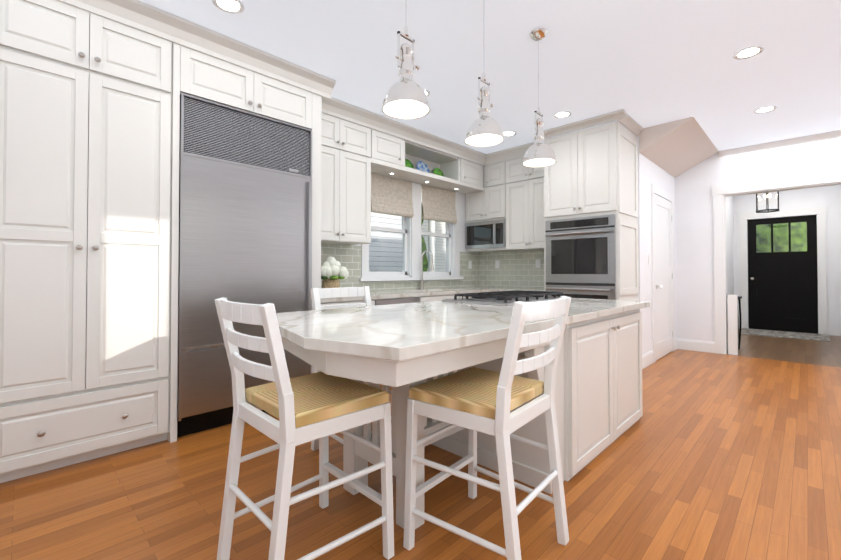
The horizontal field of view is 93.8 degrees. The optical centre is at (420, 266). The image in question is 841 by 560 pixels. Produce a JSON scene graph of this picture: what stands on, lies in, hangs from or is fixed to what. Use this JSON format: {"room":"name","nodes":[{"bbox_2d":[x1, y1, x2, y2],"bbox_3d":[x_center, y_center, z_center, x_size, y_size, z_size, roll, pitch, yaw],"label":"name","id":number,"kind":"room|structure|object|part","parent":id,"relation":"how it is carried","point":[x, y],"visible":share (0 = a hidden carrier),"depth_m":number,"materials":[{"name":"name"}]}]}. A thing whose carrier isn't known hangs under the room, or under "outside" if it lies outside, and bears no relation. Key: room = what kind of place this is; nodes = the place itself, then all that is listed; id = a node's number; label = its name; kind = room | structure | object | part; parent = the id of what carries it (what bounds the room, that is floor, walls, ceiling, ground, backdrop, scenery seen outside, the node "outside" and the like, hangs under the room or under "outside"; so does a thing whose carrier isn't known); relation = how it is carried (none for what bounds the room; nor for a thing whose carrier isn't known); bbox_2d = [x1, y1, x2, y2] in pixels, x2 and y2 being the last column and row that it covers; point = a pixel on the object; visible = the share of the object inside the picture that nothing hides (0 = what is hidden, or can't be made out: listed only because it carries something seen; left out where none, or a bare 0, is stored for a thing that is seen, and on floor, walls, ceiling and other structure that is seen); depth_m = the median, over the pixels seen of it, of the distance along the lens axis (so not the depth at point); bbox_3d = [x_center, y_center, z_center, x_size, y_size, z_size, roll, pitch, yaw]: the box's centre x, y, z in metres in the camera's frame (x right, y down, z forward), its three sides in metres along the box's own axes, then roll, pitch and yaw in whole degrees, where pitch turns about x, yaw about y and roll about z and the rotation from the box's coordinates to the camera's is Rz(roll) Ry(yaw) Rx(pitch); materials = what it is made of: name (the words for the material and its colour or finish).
{"room":"kitchen","nodes":[
{"label":"kitchen","id":0,"kind":"room"},
{"bbox_2d":[357,182,478,252],"bbox_3d":[-1.273,-0.217,3.950,0.150,2.740,6.350,-1,-1,45],"label":"wall","id":1,"kind":"structure","parent":0,"point":[462,223],"depth_m":5.77,"materials":[{"name":"paint"}]},
{"bbox_2d":[184,40,263,111],"bbox_3d":[-1.629,-1.312,3.021,0.659,0.335,0.544,-1,-1,45],"label":"upper cabinet","id":2,"kind":"object","parent":1,"relation":"attached to","point":[210,74],"depth_m":2.79,"materials":[{"name":"paint"}]},
{"bbox_2d":[264,72,315,127],"bbox_3d":[-1.331,-1.308,3.325,0.659,0.335,0.545,-1,-1,45],"label":"upper cabinet","id":3,"kind":"object","parent":1,"relation":"attached to","point":[284,98],"depth_m":3.14,"materials":[{"name":"paint"}]},
{"bbox_2d":[316,108,347,243],"bbox_3d":[-1.028,-0.858,3.840,0.359,1.220,0.445,-1,-1,45],"label":"upper cabinet","id":4,"kind":"object","parent":1,"relation":"attached to","point":[331,128],"depth_m":3.77,"materials":[{"name":"paint"}]},
{"bbox_2d":[340,116,371,247],"bbox_3d":[-0.800,-0.855,4.073,0.359,1.220,0.445,-1,-1,45],"label":"upper cabinet","id":5,"kind":"object","parent":1,"relation":"attached to","point":[359,133],"depth_m":4.01,"materials":[{"name":"paint"}]},
{"bbox_2d":[372,124,407,175],"bbox_3d":[-0.486,-1.301,4.398,0.359,0.320,0.570,-1,-1,45],"label":"upper cabinet","id":6,"kind":"object","parent":1,"relation":"attached to","point":[389,149],"depth_m":4.31,"materials":[{"name":"paint"}]},
{"bbox_3d":[-0.157,-1.240,4.866,0.052,0.197,0.200,-1,-1,45],"label":"shelf plate","id":7,"kind":"part","parent":6,"relation":"part of","materials":[{"name":"green ceramic"}]},
{"bbox_2d":[358,183,463,280],"bbox_3d":[-0.091,-0.471,5.106,0.200,1.280,1.830,-1,-1,45],"label":"window","id":8,"kind":"structure","parent":1,"relation":"in","point":[411,231],"depth_m":5.05,"materials":[{"name":"white paint"}]},
{"bbox_2d":[371,173,413,217],"bbox_3d":[-0.332,-0.854,4.745,0.041,0.452,0.670,-1,-1,45],"label":"blind","id":9,"kind":"object","parent":8,"relation":"attached to","point":[391,196],"visible":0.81,"depth_m":4.73,"materials":[{"name":"fabric"}]},
{"bbox_2d":[422,185,456,223],"bbox_3d":[0.271,-0.846,5.358,0.041,0.452,0.670,-1,-1,45],"label":"blind","id":10,"kind":"object","parent":8,"relation":"attached to","point":[438,204],"visible":0.98,"depth_m":5.33,"materials":[{"name":"fabric"}]},
{"bbox_2d":[436,156,487,191],"bbox_3d":[0.610,-1.287,5.465,0.426,0.320,0.568,-1,-1,45],"label":"upper cabinet","id":11,"kind":"object","parent":1,"relation":"attached to","point":[462,173],"depth_m":5.30,"materials":[{"name":"paint"}]},
{"bbox_3d":[0.032,-1.253,5.058,0.057,0.226,0.230,-1,-1,45],"label":"shelf plate","id":12,"kind":"part","parent":11,"relation":"part of","materials":[{"name":"blue ceramic"}]},
{"bbox_3d":[0.242,-1.235,5.272,0.052,0.197,0.200,-1,-1,45],"label":"shelf plate","id":13,"kind":"part","parent":11,"relation":"part of","materials":[{"name":"green ceramic"}]},
{"bbox_2d":[464,188,483,251],"bbox_3d":[0.901,-0.677,5.797,0.350,0.890,0.372,-1,-1,45],"label":"upper cabinet","id":14,"kind":"object","parent":1,"relation":"attached to","point":[474,200],"depth_m":5.67,"materials":[{"name":"paint"}]},
{"bbox_2d":[0,328,840,559],"bbox_3d":[3.546,1.195,4.838,5.750,0.060,14.400,-1,-1,45],"label":"floor","id":15,"kind":"structure","parent":0,"point":[710,456],"depth_m":1.96,"materials":[{"name":"brown wood"}]},
{"bbox_2d":[0,0,183,482],"bbox_3d":[-2.128,-0.176,2.498,0.659,2.620,0.880,-1,-1,45],"label":"tall cabinet","id":16,"kind":"object","parent":15,"relation":"on","point":[166,178],"depth_m":2.25,"materials":[{"name":"paint"}]},
{"bbox_2d":[176,88,315,440],"bbox_3d":[-1.473,0.002,3.149,0.664,2.280,0.963,-1,-1,45],"label":"fridge","id":17,"kind":"object","parent":15,"relation":"on","point":[246,179],"depth_m":2.82,"materials":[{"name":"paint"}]},
{"bbox_2d":[214,297,393,559],"bbox_3d":[-0.460,0.620,1.521,0.497,1.004,0.522,-1,-1,45],"label":"stool","id":18,"kind":"object","parent":15,"relation":"on","point":[321,406],"visible":0.98,"depth_m":1.44,"materials":[{"name":"white paint"}]},
{"bbox_2d":[320,296,375,305],"bbox_3d":[-0.872,0.731,3.778,0.639,0.840,0.605,-1,-1,45],"label":"base cabinet","id":19,"kind":"object","parent":15,"relation":"on","point":[322,302],"depth_m":3.52,"materials":[{"name":"paint"}]},
{"bbox_2d":[310,286,390,450],"bbox_3d":[-0.362,0.632,2.447,0.522,1.004,0.497,-1,-1,45],"label":"stool","id":20,"kind":"object","parent":15,"relation":"on","point":[317,294],"visible":0.25,"depth_m":2.58,"materials":[{"name":"white paint"}]},
{"bbox_2d":[376,296,427,304],"bbox_3d":[-0.446,0.737,4.212,0.639,0.840,0.739,-1,-1,45],"label":"base cabinet","id":21,"kind":"object","parent":15,"relation":"on","point":[380,300],"depth_m":3.99,"materials":[{"name":"paint"}]},
{"bbox_2d":[320,288,491,299],"bbox_3d":[0.024,0.303,4.694,0.642,0.040,3.160,-1,-1,45],"label":"countertop","id":22,"kind":"structure","parent":21,"relation":"on","point":[399,291],"depth_m":4.42,"materials":[{"name":"white stone"}]},
{"bbox_2d":[321,256,348,287],"bbox_3d":[-0.862,0.083,3.822,0.271,0.375,0.316,-1,-1,45],"label":"flower basket","id":23,"kind":"object","parent":22,"relation":"on","point":[330,268],"depth_m":3.75,"materials":[{"name":"white plant"}]},
{"bbox_2d":[428,292,459,300],"bbox_3d":[-0.006,0.743,4.659,0.639,0.840,0.644,-1,-1,45],"label":"base cabinet","id":24,"kind":"object","parent":15,"relation":"on","point":[443,295],"depth_m":4.49,"materials":[{"name":"paint"}]},
{"bbox_2d":[283,306,647,528],"bbox_3d":[0.381,0.713,2.424,1.161,0.840,2.530,-1,-1,45],"label":"kitchen island","id":25,"kind":"object","parent":15,"relation":"on","point":[598,386],"depth_m":2.07,"materials":[{"name":"paint"}]},
{"bbox_2d":[276,294,649,369],"bbox_3d":[0.377,0.273,2.448,1.200,0.041,2.670,-1,-1,45],"label":"island countertop","id":26,"kind":"structure","parent":25,"relation":"on","point":[364,335],"depth_m":1.69,"materials":[{"name":"white stone"}]},
{"bbox_2d":[442,290,563,305],"bbox_3d":[0.686,0.232,3.091,0.560,0.058,0.920,-1,-1,45],"label":"cooktop","id":27,"kind":"object","parent":26,"relation":"in","point":[496,298],"depth_m":2.90,"materials":[{"name":"black metal"}]},
{"bbox_2d":[403,296,570,559],"bbox_3d":[0.274,0.621,1.595,0.538,1.004,0.502,-1,-1,45],"label":"stool","id":28,"kind":"object","parent":15,"relation":"on","point":[473,400],"visible":1,"depth_m":1.50,"materials":[{"name":"white paint"}]},
{"bbox_2d":[540,120,638,300],"bbox_3d":[1.957,-0.169,4.546,0.820,2.660,0.666,-1,-1,45],"label":"tall cabinet","id":29,"kind":"object","parent":15,"relation":"on","point":[589,197],"depth_m":4.28,"materials":[{"name":"paint"}]},
{"bbox_2d":[492,288,539,290],"bbox_3d":[1.403,0.309,5.101,0.754,0.040,0.642,-1,-1,45],"label":"countertop","id":30,"kind":"structure","parent":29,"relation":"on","point":[493,289],"depth_m":5.04,"materials":[{"name":"white stone"}]},
{"bbox_2d":[727,294,741,349],"bbox_3d":[4.363,0.784,5.618,0.330,0.787,0.350,-1,-1,45],"label":"table","id":31,"kind":"object","parent":15,"relation":"on","point":[739,321],"visible":0.27,"depth_m":5.62,"materials":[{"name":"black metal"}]},
{"bbox_2d":[741,328,830,341],"bbox_3d":[6.391,1.187,6.949,1.150,0.012,0.900,-1,-1,45],"label":"doormat","id":32,"kind":"object","parent":15,"relation":"on","point":[793,335],"visible":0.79,"depth_m":6.88,"materials":[{"name":"grey fabric"}]},
{"bbox_2d":[140,0,840,153],"bbox_3d":[2.494,-1.639,3.807,5.750,0.100,11.400,-1,-1,45],"label":"ceiling","id":33,"kind":"structure","parent":0,"point":[645,63],"depth_m":2.99,"materials":[{"name":"paint"}]},
{"bbox_2d":[212,0,243,13],"bbox_3d":[-1.175,-1.605,2.407,0.180,0.004,0.180,-1,-1,45],"label":"recessed light","id":34,"kind":"object","parent":33,"relation":"in","point":[230,6],"visible":1,"depth_m":2.42,"materials":[{"name":"white paint"}]},
{"bbox_2d":[382,0,429,119],"bbox_3d":[-0.067,-1.168,1.816,0.224,0.893,0.224,-1,-1,45],"label":"pendant light","id":35,"kind":"object","parent":33,"relation":"hanging from","point":[405,97],"visible":1,"depth_m":1.79,"materials":[{"name":"silver metal"}]},
{"bbox_2d":[464,0,503,146],"bbox_3d":[0.361,-1.163,2.237,0.224,0.893,0.224,-1,-1,45],"label":"pendant light","id":36,"kind":"object","parent":33,"relation":"hanging from","point":[484,129],"visible":1,"depth_m":2.21,"materials":[{"name":"silver metal"}]},
{"bbox_2d":[503,131,516,136],"bbox_3d":[1.048,-1.575,4.653,0.180,0.004,0.180,-1,-1,45],"label":"recessed light","id":37,"kind":"object","parent":33,"relation":"in","point":[509,133],"visible":0.92,"depth_m":4.64,"materials":[{"name":"white paint"}]},
{"bbox_2d":[522,28,555,166],"bbox_3d":[0.810,-1.156,2.693,0.224,0.893,0.224,-1,-1,45],"label":"pendant light","id":38,"kind":"object","parent":33,"relation":"hanging from","point":[539,153],"visible":1,"depth_m":2.66,"materials":[{"name":"silver metal"}]},
{"bbox_2d":[553,111,571,117],"bbox_3d":[1.477,-1.583,4.091,0.180,0.004,0.180,-1,-1,45],"label":"recessed light","id":39,"kind":"object","parent":33,"relation":"in","point":[564,114],"visible":1,"depth_m":4.08,"materials":[{"name":"white paint"}]},
{"bbox_2d":[733,46,763,59],"bbox_3d":[2.448,-1.598,2.940,0.180,0.004,0.180,-1,-1,45],"label":"recessed light","id":40,"kind":"object","parent":33,"relation":"in","point":[749,52],"visible":1,"depth_m":2.94,"materials":[{"name":"white paint"}]},
{"bbox_2d":[753,106,776,113],"bbox_3d":[3.472,-1.584,3.966,0.180,0.004,0.180,-1,-1,45],"label":"recessed light","id":41,"kind":"object","parent":33,"relation":"in","point":[765,109],"visible":1,"depth_m":3.96,"materials":[{"name":"white paint"}]},
{"bbox_2d":[756,191,779,212],"bbox_3d":[5.601,-1.224,6.356,0.281,0.659,0.324,-1,-1,45],"label":"lantern pendant light","id":42,"kind":"object","parent":33,"relation":"hanging from","point":[767,202],"visible":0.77,"depth_m":6.35,"materials":[{"name":"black metal"}]},
{"bbox_2d":[484,160,503,251],"bbox_3d":[1.168,-0.836,5.537,0.399,1.220,0.372,-1,-1,45],"label":"upper cabinet","id":43,"kind":"object","parent":0,"relation":"attached to","point":[494,194],"depth_m":5.44,"materials":[{"name":"paint"}]},
{"bbox_2d":[504,156,523,251],"bbox_3d":[1.413,-0.839,5.296,0.412,1.220,0.372,-1,-1,45],"label":"upper cabinet","id":44,"kind":"object","parent":0,"relation":"attached to","point":[513,167],"depth_m":5.23,"materials":[{"name":"paint"}]},
{"bbox_2d":[524,152,539,251],"bbox_3d":[1.621,-0.842,5.091,0.410,1.220,0.372,-1,-1,45],"label":"upper cabinet","id":45,"kind":"object","parent":0,"relation":"attached to","point":[531,174],"depth_m":5.04,"materials":[{"name":"paint"}]},
{"bbox_2d":[633,133,675,354],"bbox_3d":[3.101,-0.200,5.182,0.120,2.740,1.840,-1,-1,45],"label":"wall","id":46,"kind":"structure","parent":0,"point":[650,172],"depth_m":4.68,"materials":[{"name":"paint"}]},
{"bbox_2d":[655,194,672,359],"bbox_3d":[3.217,0.125,5.147,0.088,2.065,0.853,-1,-1,45],"label":"door","id":47,"kind":"structure","parent":46,"relation":"attached to","point":[663,272],"depth_m":5.17,"materials":[{"name":"white paint"}]},
{"bbox_2d":[639,117,718,177],"bbox_3d":[3.280,-1.438,4.924,0.519,0.269,1.699,-1,-1,45],"label":"slope","id":48,"kind":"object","parent":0,"point":[676,148],"visible":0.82,"depth_m":4.67,"materials":[{"name":"beige paint"}]},
{"bbox_2d":[726,196,733,314],"bbox_3d":[5.124,-0.179,6.783,0.120,2.740,3.280,-1,-1,45],"label":"wall","id":49,"kind":"structure","parent":0,"point":[729,200],"depth_m":7.47,"materials":[{"name":"paint"}]},
{"bbox_2d":[675,137,840,341],"bbox_3d":[4.938,-0.209,4.569,3.360,2.740,0.140,-1,-1,45],"label":"wall","id":50,"kind":"structure","parent":0,"point":[694,251],"depth_m":5.44,"materials":[{"name":"paint"}]},
{"bbox_2d":[728,294,737,354],"bbox_3d":[4.200,0.771,5.289,0.100,0.800,0.108,-1,-1,45],"label":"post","id":51,"kind":"object","parent":50,"relation":"attached to","point":[732,324],"visible":1,"depth_m":5.25,"materials":[{"name":"white wood"}]},
{"bbox_2d":[642,130,840,368],"bbox_3d":[5.396,-0.200,5.142,3.210,2.739,5.000,-1,-1,45],"label":"trim","id":52,"kind":"structure","parent":50,"relation":"attached to","point":[720,194],"depth_m":5.32,"materials":[{"name":"white paint"}]},
{"bbox_2d":[734,185,840,335],"bbox_3d":[6.866,-0.172,7.286,1.620,2.740,0.120,-1,-1,45],"label":"wall","id":53,"kind":"structure","parent":0,"point":[829,197],"depth_m":6.93,"materials":[{"name":"paint"}]},
{"bbox_2d":[748,215,817,333],"bbox_3d":[6.729,0.133,7.343,0.952,2.121,0.135,-1,-1,45],"label":"front door","id":54,"kind":"structure","parent":53,"relation":"in","point":[782,291],"depth_m":7.32,"materials":[{"name":"black wood"}]},
{"label":"outside","id":55,"kind":"structure","parent":0,"visible":0},
{"bbox_3d":[1.602,1.591,6.744,28.000,0.200,30.000,-1,-1,45],"label":"ground","id":56,"kind":"structure","parent":55,"visible":0},
{"bbox_2d":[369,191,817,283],"bbox_3d":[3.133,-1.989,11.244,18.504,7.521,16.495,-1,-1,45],"label":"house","id":57,"kind":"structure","parent":56,"relation":"on","point":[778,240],"depth_m":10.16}
]}

